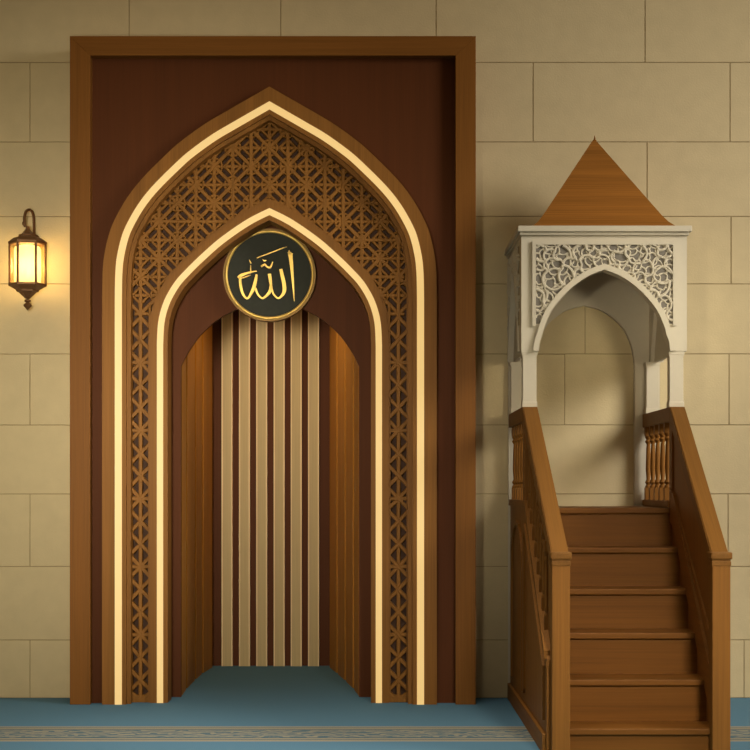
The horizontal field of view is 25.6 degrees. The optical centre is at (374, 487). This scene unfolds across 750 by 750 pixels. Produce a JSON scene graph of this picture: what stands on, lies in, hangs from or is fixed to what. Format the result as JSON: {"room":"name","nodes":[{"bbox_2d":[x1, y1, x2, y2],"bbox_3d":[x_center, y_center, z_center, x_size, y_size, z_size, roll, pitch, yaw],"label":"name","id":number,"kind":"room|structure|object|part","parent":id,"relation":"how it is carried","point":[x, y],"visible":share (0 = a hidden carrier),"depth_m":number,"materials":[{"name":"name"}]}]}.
{"room":"mosque","nodes":[
{"label":"mosque","id":0,"kind":"room"},
{"bbox_2d":[0,0,749,697],"bbox_3d":[-0.087,-1.500,11.100,13.248,5.800,0.200,0,0,0],"label":"wall","id":1,"kind":"structure","parent":0,"point":[662,87],"depth_m":11.00,"materials":[{"name":"stone"}]},
{"bbox_2d":[8,208,46,310],"bbox_3d":[-2.260,-1.504,10.836,0.217,0.684,0.327,0,0,21],"label":"wall lantern","id":2,"kind":"object","parent":1,"relation":"attached to","point":[27,251],"visible":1,"depth_m":10.73,"materials":[{"name":"brown metal"}]},
{"bbox_3d":[-2.281,-1.744,10.889,0.033,0.203,0.202,0,0,10],"label":"arm","id":3,"kind":"part","parent":2,"relation":"part of","materials":[{"name":"brown metal"}]},
{"bbox_2d":[0,666,749,749],"bbox_3d":[0.000,1.450,5.400,13.000,0.100,15.800,0,0,0],"label":"floor","id":4,"kind":"structure","parent":0,"point":[225,707],"depth_m":9.94,"materials":[{"name":"blue carpet"}]},
{"bbox_2d":[70,36,475,704],"bbox_3d":[-0.661,-0.759,11.906,2.624,4.325,2.488,0,0,0],"label":"mihrab","id":5,"kind":"object","parent":4,"relation":"on","point":[300,489],"visible":1,"depth_m":10.74,"materials":[{"name":"brown wood"}]},
{"bbox_3d":[-1.162,-0.110,12.977,0.086,3.020,0.046,0,0,0],"label":"edge trim","id":6,"kind":"part","parent":5,"relation":"part of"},
{"bbox_3d":[-1.025,-0.110,12.977,0.086,3.020,0.046,0,0,0],"label":"edge trim","id":7,"kind":"part","parent":5,"relation":"part of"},
{"bbox_3d":[-0.890,-0.110,12.977,0.086,3.020,0.046,0,0,0],"label":"edge trim","id":8,"kind":"part","parent":5,"relation":"part of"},
{"bbox_2d":[223,228,315,321],"bbox_3d":[-0.701,-1.417,11.002,0.616,0.616,0.089,0,0,0],"label":"medallion","id":9,"kind":"object","parent":5,"relation":"attached to","point":[270,275],"visible":0.99,"depth_m":10.98,"materials":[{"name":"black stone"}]},
{"bbox_3d":[-0.683,-0.524,10.773,1.908,3.848,0.214,0,0,0],"label":"arch moulding","id":10,"kind":"part","parent":5,"relation":"part of","materials":[{"name":"brown wood"}]},
{"bbox_3d":[-0.753,-0.110,12.977,0.086,3.020,0.046,0,0,0],"label":"edge trim","id":11,"kind":"part","parent":5,"relation":"part of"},
{"bbox_3d":[-0.619,-0.110,12.977,0.086,3.020,0.046,0,0,0],"label":"edge trim","id":12,"kind":"part","parent":5,"relation":"part of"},
{"bbox_3d":[-0.483,-0.110,12.977,0.086,3.020,0.046,0,0,0],"label":"edge trim","id":13,"kind":"part","parent":5,"relation":"part of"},
{"bbox_2d":[504,135,731,749],"bbox_3d":[1.387,-0.418,9.784,1.050,3.636,2.428,0,0,0],"label":"minbar","id":14,"kind":"object","parent":4,"relation":"on","point":[619,616],"visible":1,"depth_m":9.71,"materials":[{"name":"brown wood"}]},
{"bbox_3d":[0.969,0.317,10.967,0.165,2.167,0.055,0,0,0],"label":"post","id":15,"kind":"part","parent":14,"relation":"part of","materials":[{"name":"beige paint"}]},
{"bbox_3d":[0.932,-0.445,10.432,0.092,0.089,1.014,0,0,0],"label":"landing rail","id":16,"kind":"part","parent":14,"relation":"part of","materials":[{"name":"brown wood"}]},
{"bbox_3d":[0.923,-1.098,10.500,0.025,0.539,0.720,0,0,0],"label":"blind panel","id":17,"kind":"part","parent":14,"relation":"part of","materials":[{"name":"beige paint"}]},
{"bbox_3d":[0.932,-0.147,9.955,0.072,0.515,0.090,0,0,0],"label":"landing post","id":18,"kind":"part","parent":14,"relation":"part of","materials":[{"name":"brown wood"}]},
{"bbox_3d":[0.890,1.347,9.825,0.020,0.105,2.289,0,0,0],"label":"moulding","id":19,"kind":"part","parent":14,"relation":"part of","materials":[{"name":"brown wood"}]},
{"bbox_3d":[0.893,0.715,9.770,0.014,1.030,2.060,0,0,0],"label":"panel moulding","id":20,"kind":"part","parent":14,"relation":"part of","materials":[{"name":"brown wood"}]},
{"bbox_3d":[0.919,0.750,9.810,0.038,1.300,2.320,0,0,0],"label":"panel","id":21,"kind":"part","parent":14,"relation":"part of","materials":[{"name":"brown wood"}]},
{"bbox_3d":[0.950,-0.024,9.274,0.092,0.925,1.311,0,0,-2],"label":"handrail","id":22,"kind":"part","parent":14,"relation":"part of","materials":[{"name":"brown wood"}]},
{"bbox_3d":[0.968,0.900,8.630,0.094,1.000,0.100,0,0,0],"label":"newel post","id":23,"kind":"part","parent":14,"relation":"part of","materials":[{"name":"brown wood"}]},
{"bbox_3d":[1.387,-1.556,10.474,1.050,0.053,1.048,0,0,0],"label":"cornice","id":24,"kind":"part","parent":14,"relation":"part of","materials":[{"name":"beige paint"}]},
{"bbox_3d":[1.805,0.317,10.967,0.165,2.167,0.055,0,0,0],"label":"post","id":25,"kind":"part","parent":14,"relation":"part of","materials":[{"name":"beige paint"}]},
{"bbox_3d":[1.801,0.098,10.454,0.058,0.039,0.969,0,0,0],"label":"rail","id":26,"kind":"part","parent":14,"relation":"part of","materials":[{"name":"brown wood"}]},
{"bbox_3d":[1.851,-1.098,10.500,0.025,0.539,0.720,0,0,0],"label":"blind panel","id":27,"kind":"part","parent":14,"relation":"part of","materials":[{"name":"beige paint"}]},
{"bbox_3d":[1.819,-0.445,10.432,0.092,0.089,1.014,0,0,0],"label":"landing rail","id":28,"kind":"part","parent":14,"relation":"part of","materials":[{"name":"brown wood"}]},
{"bbox_3d":[1.819,-0.147,9.955,0.072,0.515,0.090,0,0,0],"label":"landing post","id":29,"kind":"part","parent":14,"relation":"part of","materials":[{"name":"brown wood"}]},
{"bbox_3d":[1.813,0.750,9.810,0.038,1.300,2.320,0,0,0],"label":"panel","id":30,"kind":"part","parent":14,"relation":"part of","materials":[{"name":"brown wood"}]},
{"bbox_3d":[1.810,-0.024,9.274,0.092,0.925,1.309,0,0,1],"label":"handrail","id":31,"kind":"part","parent":14,"relation":"part of","materials":[{"name":"brown wood"}]},
{"bbox_3d":[1.802,0.900,8.630,0.094,1.000,0.100,0,0,0],"label":"newel post","id":32,"kind":"part","parent":14,"relation":"part of","materials":[{"name":"brown wood"}]}
]}

